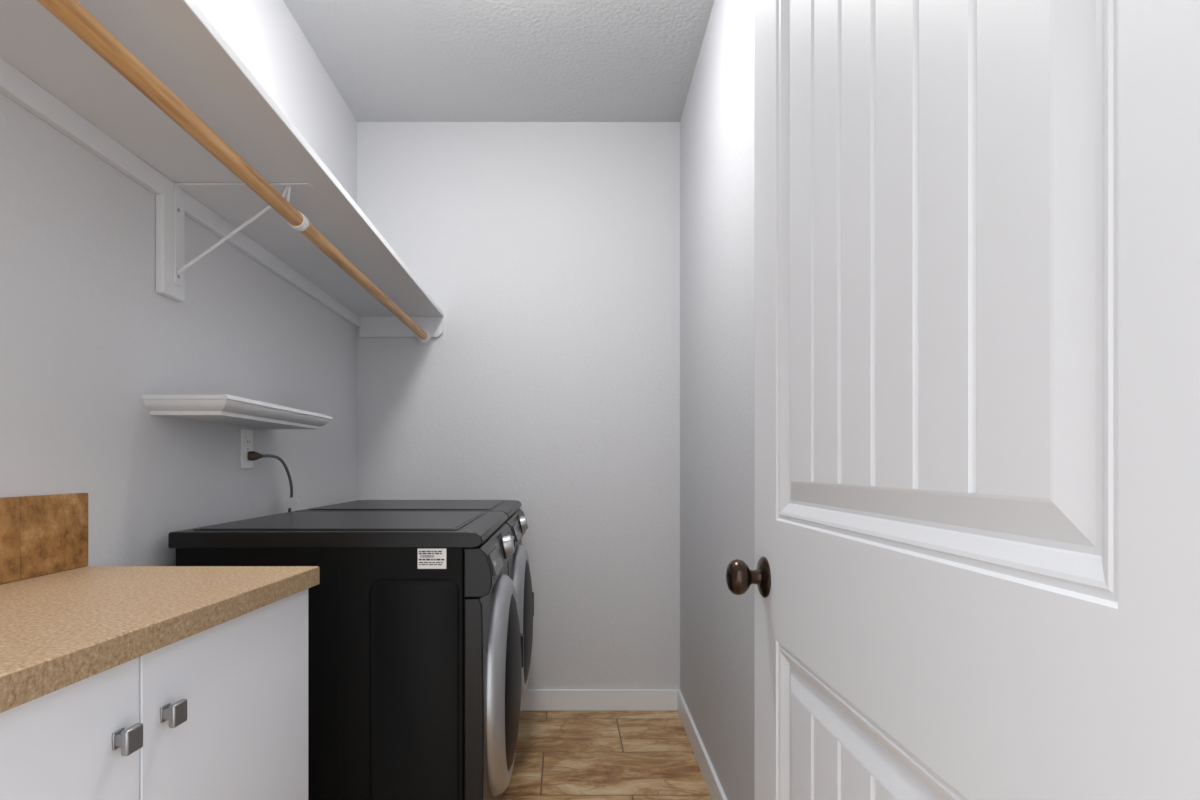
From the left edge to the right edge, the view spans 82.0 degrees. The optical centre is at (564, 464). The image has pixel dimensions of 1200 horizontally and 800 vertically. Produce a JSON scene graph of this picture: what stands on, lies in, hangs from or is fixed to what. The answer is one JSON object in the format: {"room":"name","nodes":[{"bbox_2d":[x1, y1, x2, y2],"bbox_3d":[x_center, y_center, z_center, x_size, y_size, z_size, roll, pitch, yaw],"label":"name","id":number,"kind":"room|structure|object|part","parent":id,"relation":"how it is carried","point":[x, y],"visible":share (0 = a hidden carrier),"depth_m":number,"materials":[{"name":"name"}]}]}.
{"room":"laundry room","nodes":[
{"label":"laundry room","id":0,"kind":"room"},
{"bbox_2d":[0,0,356,565],"bbox_3d":[-0.970,-0.217,1.649,0.100,2.600,2.997,0,0,0],"label":"wall","id":1,"kind":"structure","parent":0,"point":[86,332],"depth_m":1.53,"materials":[{"name":"white paint"}]},
{"bbox_2d":[0,493,87,584],"bbox_3d":[-0.914,0.123,0.794,0.011,0.140,1.042,0,0,0],"label":"tile backsplash","id":2,"kind":"structure","parent":1,"relation":"attached to","point":[40,535],"depth_m":1.20,"materials":[{"name":"brown tile"}]},
{"bbox_2d":[0,0,443,336],"bbox_3d":[-0.728,-0.529,1.659,0.385,0.284,2.777,0,0,0],"label":"closet shelf","id":3,"kind":"object","parent":1,"relation":"attached to","point":[46,69],"visible":0.81,"depth_m":1.40,"materials":[{"name":"white paint"}]},
{"bbox_3d":[-0.899,-0.533,1.600,0.003,0.233,0.026,0,0,0],"label":"bracket plate","id":4,"kind":"part","parent":3,"relation":"part of","materials":[{"name":"white paint"}]},
{"bbox_2d":[37,0,430,342],"bbox_3d":[-0.619,-0.566,1.651,0.060,0.060,2.757,0,0,0],"label":"closet rod","id":5,"kind":"object","parent":3,"relation":"attached to","point":[71,13],"visible":1,"depth_m":1.13,"materials":[{"name":"brown wood"}]},
{"bbox_2d":[417,329,430,342],"bbox_3d":[-0.619,-0.566,3.021,0.060,0.060,0.017,0,0,0],"label":"socket","id":6,"kind":"object","parent":5,"relation":"attached to","point":[428,336],"depth_m":3.02,"materials":[{"name":"white plastic"}]},
{"bbox_3d":[-0.746,-0.649,1.600,0.311,0.004,0.024,0,0,0],"label":"bracket arm","id":7,"kind":"part","parent":3,"relation":"part of","materials":[{"name":"white paint"}]},
{"bbox_2d":[142,395,331,428],"bbox_3d":[-0.827,-0.132,1.834,0.187,0.042,0.672,0,0,0],"label":"floating shelf","id":8,"kind":"object","parent":1,"relation":"attached to","point":[223,409],"visible":1,"depth_m":1.61,"materials":[{"name":"white paint"}]},
{"bbox_2d":[240,429,252,468],"bbox_3d":[-0.916,-0.046,1.985,0.009,0.114,0.070,0,0,0],"label":"wall outlet","id":9,"kind":"object","parent":1,"relation":"attached to","point":[246,435],"visible":0.94,"depth_m":1.97,"materials":[{"name":"white plastic"}]},
{"bbox_2d":[245,450,248,461],"bbox_3d":[-0.913,-0.026,1.985,0.002,0.033,0.033,0,0,0],"label":"receptacle","id":10,"kind":"object","parent":9,"relation":"attached to","point":[246,451],"depth_m":1.97,"materials":[{"name":"white plastic"}]},
{"bbox_2d":[245,436,250,447],"bbox_3d":[-0.913,-0.066,1.985,0.002,0.033,0.033,0,0,0],"label":"receptacle","id":11,"kind":"object","parent":9,"relation":"attached to","point":[247,438],"depth_m":1.98,"materials":[{"name":"white plastic"}]},
{"bbox_2d":[283,0,713,121],"bbox_3d":[-0.200,-1.567,1.649,1.640,0.100,2.997,0,0,0],"label":"ceiling","id":12,"kind":"structure","parent":0,"point":[388,60],"depth_m":2.56,"materials":[{"name":"white paint"}]},
{"bbox_2d":[357,122,679,688],"bbox_3d":[-0.156,-0.217,3.097,1.528,2.600,0.100,0,0,0],"label":"wall","id":13,"kind":"structure","parent":0,"point":[548,253],"depth_m":3.05,"materials":[{"name":"white paint"}]},
{"bbox_2d":[520,689,676,710],"bbox_3d":[-0.206,1.037,3.041,1.402,0.092,0.013,0,0,0],"label":"baseboard","id":14,"kind":"structure","parent":13,"relation":"attached to","point":[533,699],"depth_m":3.03,"materials":[{"name":"white wood"}]},
{"bbox_2d":[503,711,711,799],"bbox_3d":[-0.200,1.133,0.974,2.800,0.100,4.347,0,0,0],"label":"floor","id":15,"kind":"structure","parent":0,"point":[560,755],"depth_m":2.53,"materials":[{"name":"tile"}]},
{"bbox_2d":[0,566,319,799],"bbox_3d":[-0.694,0.638,0.794,0.450,0.890,1.042,0,0,0],"label":"base cabinet","id":16,"kind":"object","parent":15,"relation":"on","point":[117,682],"visible":1,"depth_m":0.93,"materials":[{"name":"laminate"}]},
{"bbox_3d":[-0.543,0.607,0.610,0.019,0.752,0.458,0,0,4],"label":"cabinet door","id":17,"kind":"part","parent":16,"relation":"part of","materials":[{"name":"white paint"}]},
{"bbox_3d":[-0.511,0.318,0.799,0.014,0.014,0.012,0,0,4],"label":"knob stem","id":18,"kind":"part","parent":16,"relation":"part of","materials":[{"name":"silver metal"}]},
{"bbox_3d":[-0.519,0.318,0.800,0.003,0.020,0.018,0,0,4],"label":"knob","id":19,"kind":"part","parent":16,"relation":"part of","materials":[{"name":"silver metal"}]},
{"bbox_3d":[-0.502,0.318,0.799,0.009,0.029,0.028,0,0,4],"label":"knob head","id":20,"kind":"part","parent":16,"relation":"part of","materials":[{"name":"silver metal"}]},
{"bbox_2d":[0,566,317,677],"bbox_3d":[-0.695,0.210,0.794,0.449,0.034,1.042,0,0,0],"label":"countertop","id":21,"kind":"structure","parent":16,"relation":"on","point":[44,618],"depth_m":0.98,"materials":[{"name":"laminate"}]},
{"bbox_3d":[-0.513,0.318,0.884,0.003,0.020,0.018,0,0,4],"label":"knob","id":22,"kind":"part","parent":16,"relation":"part of","materials":[{"name":"silver metal"}]},
{"bbox_3d":[-0.505,0.318,0.883,0.014,0.014,0.012,0,0,4],"label":"knob stem","id":23,"kind":"part","parent":16,"relation":"part of","materials":[{"name":"silver metal"}]},
{"bbox_3d":[-0.510,0.607,1.073,0.019,0.752,0.463,0,0,4],"label":"cabinet door","id":24,"kind":"part","parent":16,"relation":"part of","materials":[{"name":"white paint"}]},
{"bbox_2d":[168,511,523,799],"bbox_3d":[-0.501,0.614,1.873,0.761,0.938,0.685,0,0,0],"label":"washing machine","id":25,"kind":"object","parent":15,"relation":"on","point":[416,643],"visible":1,"depth_m":1.53,"materials":[{"name":"black metal"}]},
{"bbox_2d":[248,451,299,511],"bbox_3d":[-0.877,0.296,2.100,0.065,0.673,0.257,0,0,2],"label":"power cord","id":26,"kind":"object","parent":25,"relation":"attached to","point":[292,501],"visible":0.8,"depth_m":2.12,"materials":[{"name":"brown plastic"}]},
{"bbox_3d":[-0.870,0.301,2.112,0.046,0.664,0.240,0,0,-6],"label":"cord","id":27,"kind":"part","parent":26,"relation":"part of","materials":[{"name":"grey plastic"}]},
{"bbox_3d":[-0.533,0.167,1.873,0.699,0.036,0.685,0,0,0],"label":"panel","id":28,"kind":"part","parent":25,"relation":"part of","materials":[{"name":"black metal"}]},
{"bbox_3d":[-0.203,0.669,1.873,0.045,0.745,0.681,0,0,0],"label":"panel","id":29,"kind":"part","parent":25,"relation":"part of","materials":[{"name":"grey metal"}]},
{"bbox_3d":[-0.194,0.240,1.873,0.063,0.110,0.681,0,0,0],"label":"control panel","id":30,"kind":"part","parent":25,"relation":"part of","materials":[{"name":"black plastic"}]},
{"bbox_3d":[-0.166,0.227,1.643,0.024,0.048,0.175,0,0,0],"label":"drawer","id":31,"kind":"part","parent":25,"relation":"part of","materials":[{"name":"grey plastic"}]},
{"bbox_3d":[-0.139,0.583,1.873,0.035,0.460,0.460,0,0,0],"label":"door glass","id":32,"kind":"part","parent":25,"relation":"part of","materials":[{"name":"black glass"}]},
{"bbox_3d":[-0.137,0.573,2.126,0.017,0.100,0.037,0,0,0],"label":"door handle","id":33,"kind":"part","parent":25,"relation":"part of","materials":[{"name":"black plastic"}]},
{"bbox_2d":[298,500,533,698],"bbox_3d":[-0.501,0.614,2.579,0.761,0.938,0.685,0,0,0],"label":"dryer","id":34,"kind":"object","parent":15,"relation":"on","point":[518,563],"visible":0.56,"depth_m":2.42,"materials":[{"name":"black metal"}]},
{"bbox_3d":[-0.533,0.167,2.579,0.699,0.036,0.685,0,0,0],"label":"panel","id":35,"kind":"part","parent":34,"relation":"part of","materials":[{"name":"black metal"}]},
{"bbox_3d":[-0.203,0.669,2.579,0.045,0.745,0.681,0,0,0],"label":"panel","id":36,"kind":"part","parent":34,"relation":"part of","materials":[{"name":"grey metal"}]},
{"bbox_3d":[-0.194,0.240,2.579,0.063,0.110,0.681,0,0,0],"label":"control panel","id":37,"kind":"part","parent":34,"relation":"part of","materials":[{"name":"black ceramic"}]},
{"bbox_3d":[-0.166,0.227,2.349,0.024,0.048,0.175,0,0,0],"label":"drawer","id":38,"kind":"part","parent":34,"relation":"part of","materials":[{"name":"grey"}]},
{"bbox_3d":[-0.139,0.583,2.579,0.035,0.460,0.460,0,0,0],"label":"door glass","id":39,"kind":"part","parent":34,"relation":"part of","materials":[{"name":"black"}]},
{"bbox_2d":[680,0,753,799],"bbox_3d":[0.526,-0.217,1.599,0.187,2.600,2.897,0,0,0],"label":"wall","id":40,"kind":"structure","parent":0,"point":[717,120],"depth_m":2.15,"materials":[{"name":"grey paint"}]},
{"bbox_2d":[677,689,726,799],"bbox_3d":[0.466,1.037,1.659,0.013,0.092,2.778,0,0,1],"label":"baseboard","id":41,"kind":"structure","parent":40,"relation":"attached to","point":[713,784],"depth_m":2.45,"materials":[{"name":"white"}]},
{"bbox_3d":[-0.244,-0.217,0.210,1.353,2.600,0.120,0,0,0],"label":"wall","id":42,"kind":"structure","parent":0,"visible":0},
{"bbox_2d":[726,0,1199,799],"bbox_3d":[0.316,0.062,0.745,0.098,2.018,0.910,0,0,0],"label":"door leaf","id":43,"kind":"structure","parent":42,"relation":"in","point":[977,222],"depth_m":0.56,"materials":[{"name":"white paint"}]},
{"bbox_3d":[0.298,0.185,1.137,0.063,0.067,0.067,0,0,0],"label":"inside knob","id":44,"kind":"part","parent":43,"relation":"part of","materials":[{"name":"brown metal"}]}
]}

